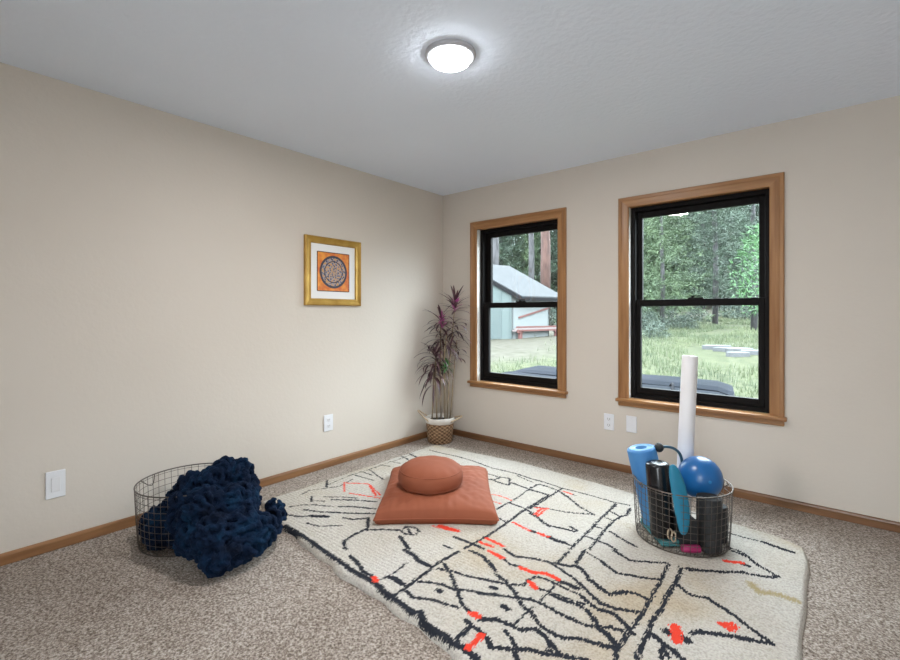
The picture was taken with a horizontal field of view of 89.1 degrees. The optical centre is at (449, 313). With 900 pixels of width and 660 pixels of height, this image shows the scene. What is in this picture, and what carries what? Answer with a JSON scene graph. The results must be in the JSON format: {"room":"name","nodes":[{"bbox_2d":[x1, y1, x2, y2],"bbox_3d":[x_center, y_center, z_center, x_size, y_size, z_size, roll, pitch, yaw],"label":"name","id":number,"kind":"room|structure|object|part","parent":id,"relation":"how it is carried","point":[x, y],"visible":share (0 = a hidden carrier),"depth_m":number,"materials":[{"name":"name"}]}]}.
{"room":"exercise studio","nodes":[
{"label":"exercise studio","id":0,"kind":"room"},
{"bbox_2d":[0,62,442,553],"bbox_3d":[-1.646,0.000,2.973,0.160,2.440,4.700,0,0,40],"label":"wall","id":1,"kind":"structure","parent":0,"point":[154,316],"depth_m":2.80,"materials":[{"name":"paint"}]},
{"bbox_2d":[45,469,65,499],"bbox_3d":[-2.043,0.882,2.367,0.011,0.140,0.080,0,0,40],"label":"wall plate","id":2,"kind":"object","parent":1,"relation":"attached to","point":[55,481],"visible":1,"depth_m":2.36,"materials":[{"name":"white plastic"}]},
{"bbox_2d":[0,431,426,565],"bbox_3d":[-1.579,1.190,2.917,0.014,0.056,4.700,0,0,40],"label":"baseboard","id":3,"kind":"structure","parent":1,"relation":"attached to","point":[36,549],"depth_m":2.58,"materials":[{"name":"brown wood"}]},
{"bbox_2d":[324,414,332,431],"bbox_3d":[-0.969,0.868,3.645,0.011,0.130,0.085,0,0,40],"label":"wall outlet","id":4,"kind":"object","parent":1,"relation":"attached to","point":[328,419],"visible":1,"depth_m":3.64,"materials":[{"name":"white plastic"}]},
{"bbox_2d":[304,234,360,305],"bbox_3d":[-0.932,-0.337,3.674,0.029,0.537,0.532,0,0,40],"label":"framed picture","id":5,"kind":"object","parent":1,"relation":"attached to","point":[332,267],"visible":1,"depth_m":3.66,"materials":[{"name":"gold metal"}]},
{"bbox_2d":[317,251,348,291],"bbox_3d":[-0.937,-0.337,3.678,0.002,0.314,0.310,0,0,40],"label":"print","id":6,"kind":"object","parent":5,"relation":"attached to","point":[332,266],"depth_m":3.67,"materials":[{"name":"orange paper"}]},
{"bbox_2d":[0,0,899,195],"bbox_3d":[0.138,-1.270,1.474,4.820,0.100,5.020,0,0,40],"label":"ceiling","id":7,"kind":"structure","parent":0,"point":[549,85],"depth_m":2.25,"materials":[{"name":"white paint"}]},
{"bbox_2d":[425,39,475,71],"bbox_3d":[0.002,-1.189,2.142,0.240,0.062,0.240,0,0,40],"label":"ceiling light","id":8,"kind":"object","parent":7,"relation":"attached to","point":[446,55],"visible":1,"depth_m":2.08,"materials":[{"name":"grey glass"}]},
{"bbox_2d":[430,46,470,71],"bbox_3d":[0.002,-1.183,2.142,0.196,0.050,0.196,0,0,40],"label":"diffuser","id":9,"kind":"object","parent":8,"relation":"attached to","point":[444,58],"depth_m":2.09,"materials":[{"name":"white glass"}]},
{"bbox_2d":[0,435,899,659],"bbox_3d":[0.138,1.250,1.474,4.820,0.060,5.020,0,0,40],"label":"floor","id":10,"kind":"structure","parent":0,"point":[101,597],"depth_m":1.95,"materials":[{"name":"carpet"}]},
{"bbox_2d":[133,463,212,556],"bbox_3d":[-1.430,1.061,2.530,0.530,0.312,0.530,0,0,32],"label":"wire basket","id":11,"kind":"object","parent":10,"relation":"on","point":[134,488],"visible":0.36,"depth_m":2.33,"materials":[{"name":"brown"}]},
{"bbox_2d":[138,455,287,578],"bbox_3d":[-1.273,0.993,2.426,0.879,0.454,0.496,0,0,30],"label":"throw blanket","id":12,"kind":"object","parent":10,"relation":"on","point":[219,525],"visible":0.98,"depth_m":2.23,"materials":[{"name":"blue fabric"}]},
{"bbox_2d":[414,285,473,444],"bbox_3d":[-0.056,0.467,4.329,0.513,1.504,0.560,0,0,40],"label":"potted plant","id":13,"kind":"object","parent":10,"relation":"on","point":[439,425],"visible":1,"depth_m":4.34,"materials":[{"name":"purple plant"}]},
{"bbox_3d":[-0.249,0.968,4.370,0.125,0.105,0.189,0,0,0],"label":"handle","id":14,"kind":"part","parent":13,"relation":"part of","materials":[{"name":"beige fabric"}]},
{"bbox_3d":[-0.164,0.784,4.358,0.029,0.462,0.014,0,0,6],"label":"stem","id":15,"kind":"part","parent":13,"relation":"part of","materials":[{"name":"plant"}]},
{"bbox_3d":[-0.133,0.689,4.369,0.031,0.652,0.015,0,0,-3],"label":"stem","id":16,"kind":"part","parent":13,"relation":"part of","materials":[{"name":"plant"}]},
{"bbox_3d":[-0.096,1.111,4.370,0.266,0.216,0.266,0,0,40],"label":"pot","id":17,"kind":"part","parent":13,"relation":"part of","materials":[{"name":"brown wicker"}]},
{"bbox_3d":[-0.091,0.527,4.420,0.020,0.977,0.015,0,0,18],"label":"stem","id":18,"kind":"part","parent":13,"relation":"part of","materials":[{"name":"plant"}]},
{"bbox_3d":[-0.044,0.583,4.328,0.037,0.864,0.015,0,0,7],"label":"stem","id":19,"kind":"part","parent":13,"relation":"part of","materials":[{"name":"plant"}]},
{"bbox_3d":[0.008,0.464,4.398,0.087,1.102,0.015,0,0,2],"label":"stem","id":20,"kind":"part","parent":13,"relation":"part of","materials":[{"name":"plant"}]},
{"bbox_3d":[0.033,0.634,4.438,0.078,0.763,0.015,0,0,2],"label":"stem","id":21,"kind":"part","parent":13,"relation":"part of","materials":[{"name":"plant"}]},
{"bbox_2d":[261,445,809,659],"bbox_3d":[0.273,1.203,2.567,2.716,0.032,2.102,0,0,40],"label":"area rug","id":22,"kind":"object","parent":10,"relation":"on","point":[565,571],"visible":0.79,"depth_m":2.09,"materials":[{"name":"fabric"}]},
{"bbox_2d":[373,465,498,524],"bbox_3d":[-0.078,1.129,2.965,0.710,0.121,0.806,0,0,0],"label":"floor cushion","id":23,"kind":"object","parent":22,"relation":"on","point":[471,502],"visible":0.61,"depth_m":2.62,"materials":[{"name":"orange fabric"}]},
{"bbox_2d":[398,455,462,494],"bbox_3d":[-0.122,1.018,2.895,0.410,0.182,0.410,0,0,40],"label":"cushion","id":24,"kind":"object","parent":23,"relation":"on","point":[431,474],"visible":0.98,"depth_m":2.76,"materials":[{"name":"orange fabric"}]},
{"bbox_2d":[633,474,733,557],"bbox_3d":[1.236,1.035,2.445,0.480,0.304,0.480,0,0,-13],"label":"wire basket","id":25,"kind":"object","parent":22,"relation":"on","point":[646,539],"visible":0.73,"depth_m":2.27,"materials":[{"name":"brown"}]},
{"bbox_2d":[640,518,678,545],"bbox_3d":[1.135,1.165,2.450,0.124,0.030,0.270,0,0,0],"label":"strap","id":26,"kind":"object","parent":25,"relation":"in","point":[660,542],"visible":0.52,"depth_m":2.32,"materials":[{"name":"teal fabric"}]},
{"bbox_2d":[627,444,658,525],"bbox_3d":[1.104,0.945,2.529,0.234,0.436,0.152,0,0,9],"label":"foam roller","id":27,"kind":"object","parent":26,"relation":"on","point":[638,454],"visible":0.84,"depth_m":2.48,"materials":[{"name":"blue plastic"}]},
{"bbox_2d":[645,460,674,538],"bbox_3d":[1.091,0.960,2.376,0.136,0.382,0.130,0,0,40],"label":"bolster","id":28,"kind":"object","parent":26,"relation":"on","point":[657,471],"visible":0.86,"depth_m":2.33,"materials":[{"name":"black plastic"}]},
{"bbox_2d":[654,443,682,461],"bbox_3d":[1.198,0.938,2.508,0.157,0.469,0.052,0,0,-8],"label":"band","id":29,"kind":"object","parent":25,"relation":"in","point":[659,447],"visible":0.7,"depth_m":2.49,"materials":[{"name":"blue rubber"}]},
{"bbox_3d":[1.143,0.730,2.499,0.049,0.052,0.050,0,0,40],"label":"knob","id":30,"kind":"part","parent":29,"relation":"part of","materials":[{"name":"black rubber"}]},
{"bbox_2d":[667,528,675,542],"bbox_3d":[1.109,1.107,2.285,0.044,0.066,0.018,0,0,1],"label":"rope loop","id":31,"kind":"object","parent":25,"relation":"hanging from","point":[672,532],"visible":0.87,"depth_m":2.28,"materials":[{"name":"beige"}]},
{"bbox_2d":[669,464,689,534],"bbox_3d":[1.132,0.915,2.255,0.096,0.341,0.038,0,0,13],"label":"pad","id":32,"kind":"object","parent":25,"relation":"in","point":[677,484],"visible":0.96,"depth_m":2.24,"materials":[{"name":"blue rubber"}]},
{"bbox_2d":[673,507,696,545],"bbox_3d":[1.198,1.103,2.358,0.072,0.150,0.156,0,0,0],"label":"block","id":33,"kind":"object","parent":25,"relation":"in","point":[693,524],"visible":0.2,"depth_m":2.28,"materials":[{"name":"black"}]},
{"bbox_2d":[677,355,697,514],"bbox_3d":[1.345,0.708,2.602,0.129,0.944,0.083,0,0,-6],"label":"noodle","id":34,"kind":"object","parent":25,"relation":"in","point":[689,365],"visible":0.7,"depth_m":2.57,"materials":[{"name":"white plastic"}]},
{"bbox_2d":[680,544,700,552],"bbox_3d":[1.188,1.158,2.255,0.087,0.038,0.038,0,0,1],"label":"band","id":35,"kind":"object","parent":25,"relation":"in","point":[686,549],"visible":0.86,"depth_m":2.24,"materials":[{"name":"pink rubber"}]},
{"bbox_2d":[696,492,721,554],"bbox_3d":[1.298,1.047,2.292,0.113,0.262,0.108,0,0,40],"label":"yoga mat","id":36,"kind":"object","parent":25,"relation":"in","point":[702,519],"visible":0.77,"depth_m":2.25,"materials":[{"name":"black plastic"}]},
{"bbox_2d":[678,456,723,496],"bbox_3d":[1.338,0.875,2.448,0.220,0.220,0.220,0,0,40],"label":"exercise ball","id":37,"kind":"object","parent":36,"relation":"on","point":[700,474],"visible":0.73,"depth_m":2.37,"materials":[{"name":"blue plastic"}]},
{"bbox_2d":[722,504,727,543],"bbox_3d":[1.402,1.088,2.385,0.083,0.180,0.080,0,0,40],"label":"yoga mat","id":38,"kind":"object","parent":25,"relation":"in","point":[724,514],"visible":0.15,"depth_m":2.35,"materials":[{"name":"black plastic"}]},
{"bbox_2d":[443,95,899,521],"bbox_3d":[1.701,0.000,3.334,4.820,2.440,0.160,0,0,40],"label":"wall","id":39,"kind":"structure","parent":0,"point":[838,445],"depth_m":2.87,"materials":[{"name":"paint"}]},
{"bbox_2d":[467,207,567,397],"bbox_3d":[0.625,-0.093,4.201,1.039,1.602,0.198,0,0,40],"label":"window","id":40,"kind":"structure","parent":39,"relation":"in","point":[482,233],"depth_m":4.28,"materials":[{"name":"brown wood"}]},
{"bbox_3d":[0.228,-0.123,4.454,0.078,1.542,0.021,0,0,40],"label":"casing","id":41,"kind":"part","parent":40,"relation":"part of","materials":[{"name":"brown wood"}]},
{"bbox_3d":[0.596,0.661,4.167,1.039,0.026,0.108,0,0,40],"label":"sill","id":42,"kind":"part","parent":40,"relation":"part of","materials":[{"name":"brown wood"}]},
{"bbox_3d":[0.585,-0.855,4.154,1.011,0.078,0.021,0,0,40],"label":"casing","id":43,"kind":"part","parent":40,"relation":"part of","materials":[{"name":"brown wood"}]},
{"bbox_3d":[0.657,-0.086,4.239,0.863,1.468,0.098,0,0,40],"label":"frame","id":44,"kind":"part","parent":40,"relation":"part of","materials":[{"name":"black"}]},
{"bbox_3d":[0.633,0.602,4.211,0.735,0.012,0.004,0,0,40],"label":"lift rail","id":45,"kind":"part","parent":40,"relation":"part of","materials":[{"name":"black"}]},
{"bbox_3d":[0.646,0.254,4.225,0.791,0.725,0.034,0,0,40],"label":"sash","id":46,"kind":"part","parent":40,"relation":"part of","materials":[{"name":"black"}]},
{"bbox_3d":[0.670,-0.423,4.255,0.791,0.729,0.034,0,0,40],"label":"sash","id":47,"kind":"part","parent":40,"relation":"part of","materials":[{"name":"black"}]},
{"bbox_3d":[0.943,-0.123,3.854,0.078,1.542,0.021,0,0,40],"label":"casing","id":48,"kind":"part","parent":40,"relation":"part of","materials":[{"name":"brown wood"}]},
{"bbox_2d":[604,413,613,430],"bbox_3d":[1.252,0.850,3.600,0.080,0.128,0.011,0,0,40],"label":"wall outlet","id":49,"kind":"object","parent":39,"relation":"attached to","point":[608,418],"visible":1,"depth_m":3.60,"materials":[{"name":"white plastic"}]},
{"bbox_2d":[626,415,636,432],"bbox_3d":[1.385,0.842,3.489,0.078,0.126,0.009,0,0,40],"label":"wall plate","id":50,"kind":"object","parent":39,"relation":"attached to","point":[631,421],"visible":1,"depth_m":3.49,"materials":[{"name":"white plastic"}]},
{"bbox_2d":[453,429,899,532],"bbox_3d":[1.651,1.190,3.263,4.486,0.056,0.014,0,0,40],"label":"baseboard","id":51,"kind":"structure","parent":39,"relation":"attached to","point":[866,520],"depth_m":2.98,"materials":[{"name":"brown wood"}]},
{"bbox_2d":[615,172,786,425],"bbox_3d":[1.746,-0.093,3.259,1.071,1.602,0.198,0,0,40],"label":"window","id":52,"kind":"structure","parent":39,"relation":"in","point":[768,191],"depth_m":3.15,"materials":[{"name":"brown wood"}]},
{"bbox_3d":[1.337,-0.123,3.522,0.078,1.542,0.021,0,0,40],"label":"casing","id":53,"kind":"part","parent":52,"relation":"part of","materials":[{"name":"brown wood"}]},
{"bbox_3d":[1.754,0.602,3.269,0.767,0.012,0.004,0,0,40],"label":"lift rail","id":54,"kind":"part","parent":52,"relation":"part of","materials":[{"name":"black"}]},
{"bbox_3d":[1.766,0.254,3.284,0.823,0.725,0.034,0,0,40],"label":"sash","id":55,"kind":"part","parent":52,"relation":"part of","materials":[{"name":"black"}]},
{"bbox_3d":[1.717,0.661,3.224,1.071,0.026,0.108,0,0,40],"label":"sill","id":56,"kind":"part","parent":52,"relation":"part of","materials":[{"name":"brown wood"}]},
{"bbox_3d":[1.706,-0.855,3.212,1.043,0.078,0.021,0,0,40],"label":"casing","id":57,"kind":"part","parent":52,"relation":"part of","materials":[{"name":"brown wood"}]},
{"bbox_3d":[1.791,-0.423,3.312,0.823,0.729,0.034,0,0,40],"label":"sash","id":58,"kind":"part","parent":52,"relation":"part of","materials":[{"name":"black metal"}]},
{"bbox_3d":[2.075,-0.123,2.901,0.078,1.542,0.021,0,0,40],"label":"casing","id":59,"kind":"part","parent":52,"relation":"part of","materials":[{"name":"brown wood"}]},
{"label":"outside","id":60,"kind":"structure","parent":0,"visible":0},
{"bbox_2d":[491,296,761,412],"bbox_3d":[23.114,-1.818,49.404,98.000,6.759,97.750,0,0,40],"label":"ground","id":61,"kind":"structure","parent":60,"point":[511,348],"depth_m":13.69,"materials":[{"name":"green plant"}]},
{"bbox_2d":[493,237,498,264],"bbox_3d":[2.623,-7.215,27.249,5.070,16.449,4.949,0,0,-15],"label":"pine tree","id":62,"kind":"object","parent":61,"relation":"on","point":[495,240],"visible":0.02,"depth_m":26.73,"materials":[{"name":"grey plant"}]},
{"bbox_2d":[502,235,521,272],"bbox_3d":[6.069,-7.693,51.039,10.233,16.364,7.580,0,0,-10],"label":"pine","id":63,"kind":"object","parent":61,"relation":"on","point":[515,235],"visible":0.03,"depth_m":49.95,"materials":[{"name":"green plant"}]},
{"bbox_2d":[499,235,525,269],"bbox_3d":[4.223,-8.855,44.624,6.548,18.576,6.946,0,0,-15],"label":"pine","id":64,"kind":"object","parent":61,"relation":"on","point":[507,249],"visible":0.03,"depth_m":43.32,"materials":[{"name":"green plant"}]},
{"bbox_2d":[499,234,535,276],"bbox_3d":[4.745,-7.316,43.863,7.187,15.511,8.127,0,0,-45],"label":"pine","id":65,"kind":"object","parent":61,"relation":"on","point":[501,254],"visible":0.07,"depth_m":42.95,"materials":[{"name":"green plant"}]},
{"bbox_2d":[517,331,523,338],"bbox_3d":[3.087,0.982,20.066,0.100,0.420,0.400,0,0,40],"label":"trestle","id":66,"kind":"object","parent":61,"relation":"on","point":[520,332],"visible":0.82,"depth_m":20.01,"materials":[{"name":"red paint"}]},
{"bbox_2d":[517,329,555,330],"bbox_3d":[4.174,0.727,20.735,2.982,0.070,0.087,0,0,-34],"label":"board","id":67,"kind":"object","parent":66,"relation":"on","point":[531,329],"visible":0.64,"depth_m":20.59,"materials":[{"name":"red paint"}]},
{"bbox_2d":[519,327,555,329],"bbox_3d":[4.165,0.652,20.729,2.722,0.070,0.087,0,0,-34],"label":"board","id":68,"kind":"object","parent":67,"relation":"on","point":[545,327],"visible":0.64,"depth_m":20.52,"materials":[{"name":"grey"}]},
{"bbox_3d":[4.018,0.727,20.749,0.920,0.070,2.975,0,0,40],"label":"board","id":69,"kind":"object","parent":66,"relation":"on","visible":0},
{"bbox_3d":[4.010,0.652,20.743,0.850,0.070,2.724,0,0,40],"label":"board","id":70,"kind":"object","parent":69,"relation":"on","visible":0},
{"bbox_2d":[516,326,555,327],"bbox_3d":[4.002,0.577,20.738,2.592,0.070,0.087,0,0,-34],"label":"board","id":71,"kind":"object","parent":70,"relation":"on","point":[516,326],"visible":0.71,"depth_m":20.46,"materials":[{"name":"red paint"}]},
{"bbox_2d":[505,234,540,270],"bbox_3d":[7.433,-7.909,51.906,10.329,16.518,7.650,0,0,24],"label":"pine","id":72,"kind":"object","parent":61,"relation":"on","point":[521,234],"visible":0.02,"depth_m":51.05,"materials":[{"name":"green plant"}]},
{"bbox_2d":[491,265,557,339],"bbox_3d":[1.675,-0.544,20.861,7.408,3.472,1.732,0,0,4],"label":"garden shed","id":73,"kind":"object","parent":61,"relation":"on","point":[509,284],"visible":0.23,"depth_m":20.35,"materials":[{"name":"grey"}]},
{"bbox_3d":[1.774,0.267,20.054,0.880,1.650,0.024,0,0,4],"label":"door","id":74,"kind":"part","parent":73,"relation":"part of","materials":[{"name":"grey"}]},
{"bbox_2d":[518,308,547,317],"bbox_3d":[3.796,-0.053,20.702,1.850,0.490,0.037,0,0,-34],"label":"board","id":75,"kind":"object","parent":73,"relation":"attached to","point":[544,308],"visible":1,"depth_m":20.66,"materials":[{"name":"red paint"}]},
{"bbox_2d":[528,233,533,278],"bbox_3d":[6.615,-8.128,36.205,5.530,17.602,4.687,0,0,40],"label":"pine tree","id":76,"kind":"object","parent":61,"relation":"on","point":[531,235],"visible":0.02,"depth_m":35.80,"materials":[{"name":"grey plant"}]},
{"bbox_2d":[507,232,555,288],"bbox_3d":[7.182,-5.666,45.245,5.870,12.674,7.925,0,0,-38],"label":"pine","id":77,"kind":"object","parent":61,"relation":"on","point":[525,256],"visible":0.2,"depth_m":44.63,"materials":[{"name":"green plant"}]},
{"bbox_2d":[509,232,557,281],"bbox_3d":[9.345,-10.748,50.926,7.830,20.938,7.381,0,0,8],"label":"pine","id":78,"kind":"object","parent":61,"relation":"on","point":[537,258],"visible":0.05,"depth_m":50.10,"materials":[{"name":"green plant"}]},
{"bbox_2d":[540,231,550,324],"bbox_3d":[6.265,-7.776,30.222,5.741,17.292,4.238,0,0,-14],"label":"pine","id":79,"kind":"object","parent":61,"relation":"on","point":[545,272],"visible":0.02,"depth_m":29.72,"materials":[{"name":"red plant"}]},
{"bbox_2d":[534,230,557,308],"bbox_3d":[11.706,-8.909,49.741,7.979,17.220,9.023,0,0,32],"label":"pine","id":80,"kind":"object","parent":61,"relation":"on","point":[553,256],"visible":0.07,"depth_m":48.64,"materials":[{"name":"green plant"}]},
{"bbox_2d":[534,232,557,291],"bbox_3d":[13.187,-9.454,48.110,9.639,18.396,8.524,0,0,20],"label":"pine","id":81,"kind":"object","parent":61,"relation":"on","point":[551,232],"visible":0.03,"depth_m":48.16,"materials":[{"name":"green plant"}]},
{"bbox_2d":[535,230,557,301],"bbox_3d":[11.569,-7.792,43.929,7.316,15.789,8.273,0,0,-3],"label":"pine","id":82,"kind":"object","parent":61,"relation":"on","point":[554,237],"visible":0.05,"depth_m":43.87,"materials":[{"name":"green plant"}]},
{"bbox_2d":[549,307,555,325],"bbox_3d":[6.966,0.220,29.999,2.853,1.704,2.812,0,0,15],"label":"shrub","id":83,"kind":"object","parent":61,"relation":"on","point":[553,315],"visible":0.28,"depth_m":29.53,"materials":[{"name":"green plant"}]},
{"bbox_2d":[492,365,735,409],"bbox_3d":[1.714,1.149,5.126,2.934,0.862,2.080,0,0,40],"label":"car","id":84,"kind":"object","parent":61,"relation":"on","point":[650,381],"visible":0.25,"depth_m":5.13,"materials":[{"name":"grey metal"}]},
{"bbox_3d":[2.063,0.842,5.734,2.686,0.197,0.700,0,0,40],"label":"panel","id":85,"kind":"part","parent":84,"relation":"part of","materials":[{"name":"plastic"}]},
{"bbox_2d":[642,306,657,323],"bbox_3d":[12.049,0.099,28.997,2.853,1.704,2.812,0,0,-3],"label":"shrub","id":86,"kind":"object","parent":61,"relation":"on","point":[648,309],"visible":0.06,"depth_m":28.73,"materials":[{"name":"green plant"}]},
{"bbox_2d":[642,311,670,331],"bbox_3d":[10.071,0.450,22.997,2.195,1.310,2.163,0,0,40],"label":"shrub","id":87,"kind":"object","parent":61,"relation":"on","point":[649,316],"visible":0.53,"depth_m":22.79,"materials":[{"name":"green plant"}]},
{"bbox_2d":[642,321,671,338],"bbox_3d":[8.519,0.726,18.997,1.536,0.917,1.514,0,0,-16],"label":"shrub","id":88,"kind":"object","parent":61,"relation":"on","point":[654,326],"visible":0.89,"depth_m":18.91,"materials":[{"name":"green plant"}]},
{"bbox_2d":[644,217,686,307],"bbox_3d":[16.553,-7.664,41.811,10.216,16.336,7.566,0,0,41],"label":"pine","id":89,"kind":"object","parent":61,"relation":"on","point":[653,218],"visible":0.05,"depth_m":39.96,"materials":[{"name":"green plant"}]},
{"bbox_2d":[649,307,690,326],"bbox_3d":[12.407,0.267,26.005,2.414,1.442,2.379,0,0,-34],"label":"shrub","id":90,"kind":"object","parent":61,"relation":"on","point":[671,311],"visible":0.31,"depth_m":25.76,"materials":[{"name":"green plant"}]},
{"bbox_2d":[644,214,699,310],"bbox_3d":[19.204,-6.747,42.153,6.502,14.038,8.778,0,0,-29],"label":"pine","id":91,"kind":"object","parent":61,"relation":"on","point":[680,242],"visible":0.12,"depth_m":41.14,"materials":[{"name":"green plant"}]},
{"bbox_2d":[644,212,712,307],"bbox_3d":[21.537,-7.622,44.230,7.103,15.336,9.590,0,0,-29],"label":"pine","id":92,"kind":"object","parent":61,"relation":"on","point":[683,226],"visible":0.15,"depth_m":42.94,"materials":[{"name":"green plant"}]},
{"bbox_2d":[668,314,700,328],"bbox_3d":[12.286,0.471,24.004,1.730,1.048,1.756,0,0,-19],"label":"shrub","id":93,"kind":"object","parent":61,"relation":"on","point":[683,318],"visible":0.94,"depth_m":23.90,"materials":[{"name":"green plant"}]},
{"bbox_2d":[642,211,727,327],"bbox_3d":[11.191,-3.526,23.878,5.456,8.876,5.816,0,0,40],"label":"pine tree","id":94,"kind":"object","parent":61,"relation":"on","point":[670,248],"visible":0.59,"depth_m":23.79,"materials":[{"name":"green plant"}]},
{"bbox_2d":[682,212,700,293],"bbox_3d":[24.848,-7.623,49.854,6.484,14.000,8.755,0,0,43],"label":"pine","id":95,"kind":"object","parent":61,"relation":"on","point":[691,212],"visible":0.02,"depth_m":49.38,"materials":[{"name":"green plant"}]},
{"bbox_2d":[685,307,711,321],"bbox_3d":[16.214,0.123,29.993,2.163,1.310,2.195,0,0,12],"label":"shrub","id":96,"kind":"object","parent":61,"relation":"on","point":[693,313],"visible":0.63,"depth_m":29.75,"materials":[{"name":"green plant"}]},
{"bbox_2d":[673,209,734,308],"bbox_3d":[23.117,-8.370,41.592,5.617,15.934,5.958,0,0,40],"label":"pine","id":97,"kind":"object","parent":61,"relation":"on","point":[710,211],"visible":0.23,"depth_m":41.18,"materials":[{"name":"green plant"}]},
{"bbox_2d":[654,206,758,324],"bbox_3d":[15.659,-5.157,27.319,5.825,11.760,6.765,0,0,-21],"label":"pine tree","id":98,"kind":"object","parent":61,"relation":"on","point":[716,280],"visible":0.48,"depth_m":26.84,"materials":[{"name":"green plant"}]},
{"bbox_2d":[702,345,730,349],"bbox_3d":[8.537,1.088,14.607,0.896,0.180,0.368,0,0,2],"label":"flagstone","id":99,"kind":"object","parent":61,"relation":"on","point":[707,347],"visible":0.52,"depth_m":14.48,"materials":[{"name":"grey stone"}]},
{"bbox_2d":[680,206,758,307],"bbox_3d":[24.576,-7.950,41.240,7.858,14.997,6.949,0,0,-29],"label":"pine","id":100,"kind":"object","parent":61,"relation":"on","point":[739,229],"visible":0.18,"depth_m":40.54,"materials":[{"name":"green plant"}]},
{"bbox_2d":[713,347,742,351],"bbox_3d":[8.496,1.105,13.903,0.832,0.180,0.429,0,0,-17],"label":"flagstone","id":101,"kind":"object","parent":61,"relation":"on","point":[718,349],"visible":0.51,"depth_m":13.86,"materials":[{"name":"grey stone"}]},
{"bbox_2d":[718,306,742,317],"bbox_3d":[20.225,-0.225,32.998,2.414,1.442,2.380,0,0,28],"label":"shrub","id":102,"kind":"object","parent":61,"relation":"on","point":[723,307],"visible":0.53,"depth_m":32.94,"materials":[{"name":"green plant"}]},
{"bbox_2d":[704,204,758,329],"bbox_3d":[14.988,-3.893,22.042,4.215,9.498,4.884,0,0,-3],"label":"pine tree","id":103,"kind":"object","parent":61,"relation":"on","point":[754,320],"visible":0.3,"depth_m":22.00,"materials":[{"name":"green plant"}]},
{"bbox_2d":[724,305,750,319],"bbox_3d":[20.014,-0.144,31.006,2.596,1.572,2.634,0,0,43],"label":"shrub","id":104,"kind":"object","parent":61,"relation":"on","point":[744,315],"visible":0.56,"depth_m":30.93,"materials":[{"name":"green plant"}]},
{"bbox_2d":[726,352,749,356],"bbox_3d":[7.945,1.137,12.607,0.607,0.180,0.319,0,0,-8],"label":"flagstone","id":105,"kind":"object","parent":61,"relation":"on","point":[728,354],"visible":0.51,"depth_m":12.47,"materials":[{"name":"grey stone"}]},
{"bbox_2d":[719,204,758,297],"bbox_3d":[28.574,-7.591,43.018,6.335,13.670,7.163,0,0,35],"label":"pine","id":106,"kind":"object","parent":61,"relation":"on","point":[757,204],"visible":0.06,"depth_m":43.08,"materials":[{"name":"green plant"}]},
{"bbox_2d":[726,348,753,351],"bbox_3d":[8.661,1.105,13.610,0.732,0.180,0.406,0,0,-15],"label":"flagstone","id":107,"kind":"object","parent":61,"relation":"on","point":[727,349],"visible":0.47,"depth_m":13.47,"materials":[{"name":"grey stone"}]},
{"bbox_2d":[727,206,758,293],"bbox_3d":[29.964,-9.125,43.166,8.680,16.565,7.676,0,0,-29],"label":"pine","id":108,"kind":"object","parent":61,"relation":"on","point":[758,206],"visible":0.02,"depth_m":43.04,"materials":[{"name":"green plant"}]},
{"bbox_2d":[728,222,758,316],"bbox_3d":[9.676,-0.862,14.003,2.197,4.126,2.255,0,0,40],"label":"tree","id":109,"kind":"object","parent":61,"relation":"on","point":[756,244],"visible":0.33,"depth_m":14.16,"materials":[{"name":"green plant"}]},
{"bbox_2d":[741,350,757,354],"bbox_3d":[8.610,1.116,12.977,0.725,0.180,0.363,0,0,7],"label":"flagstone","id":110,"kind":"object","parent":61,"relation":"on","point":[752,352],"visible":0.23,"depth_m":12.84,"materials":[{"name":"grey stone"}]}
]}

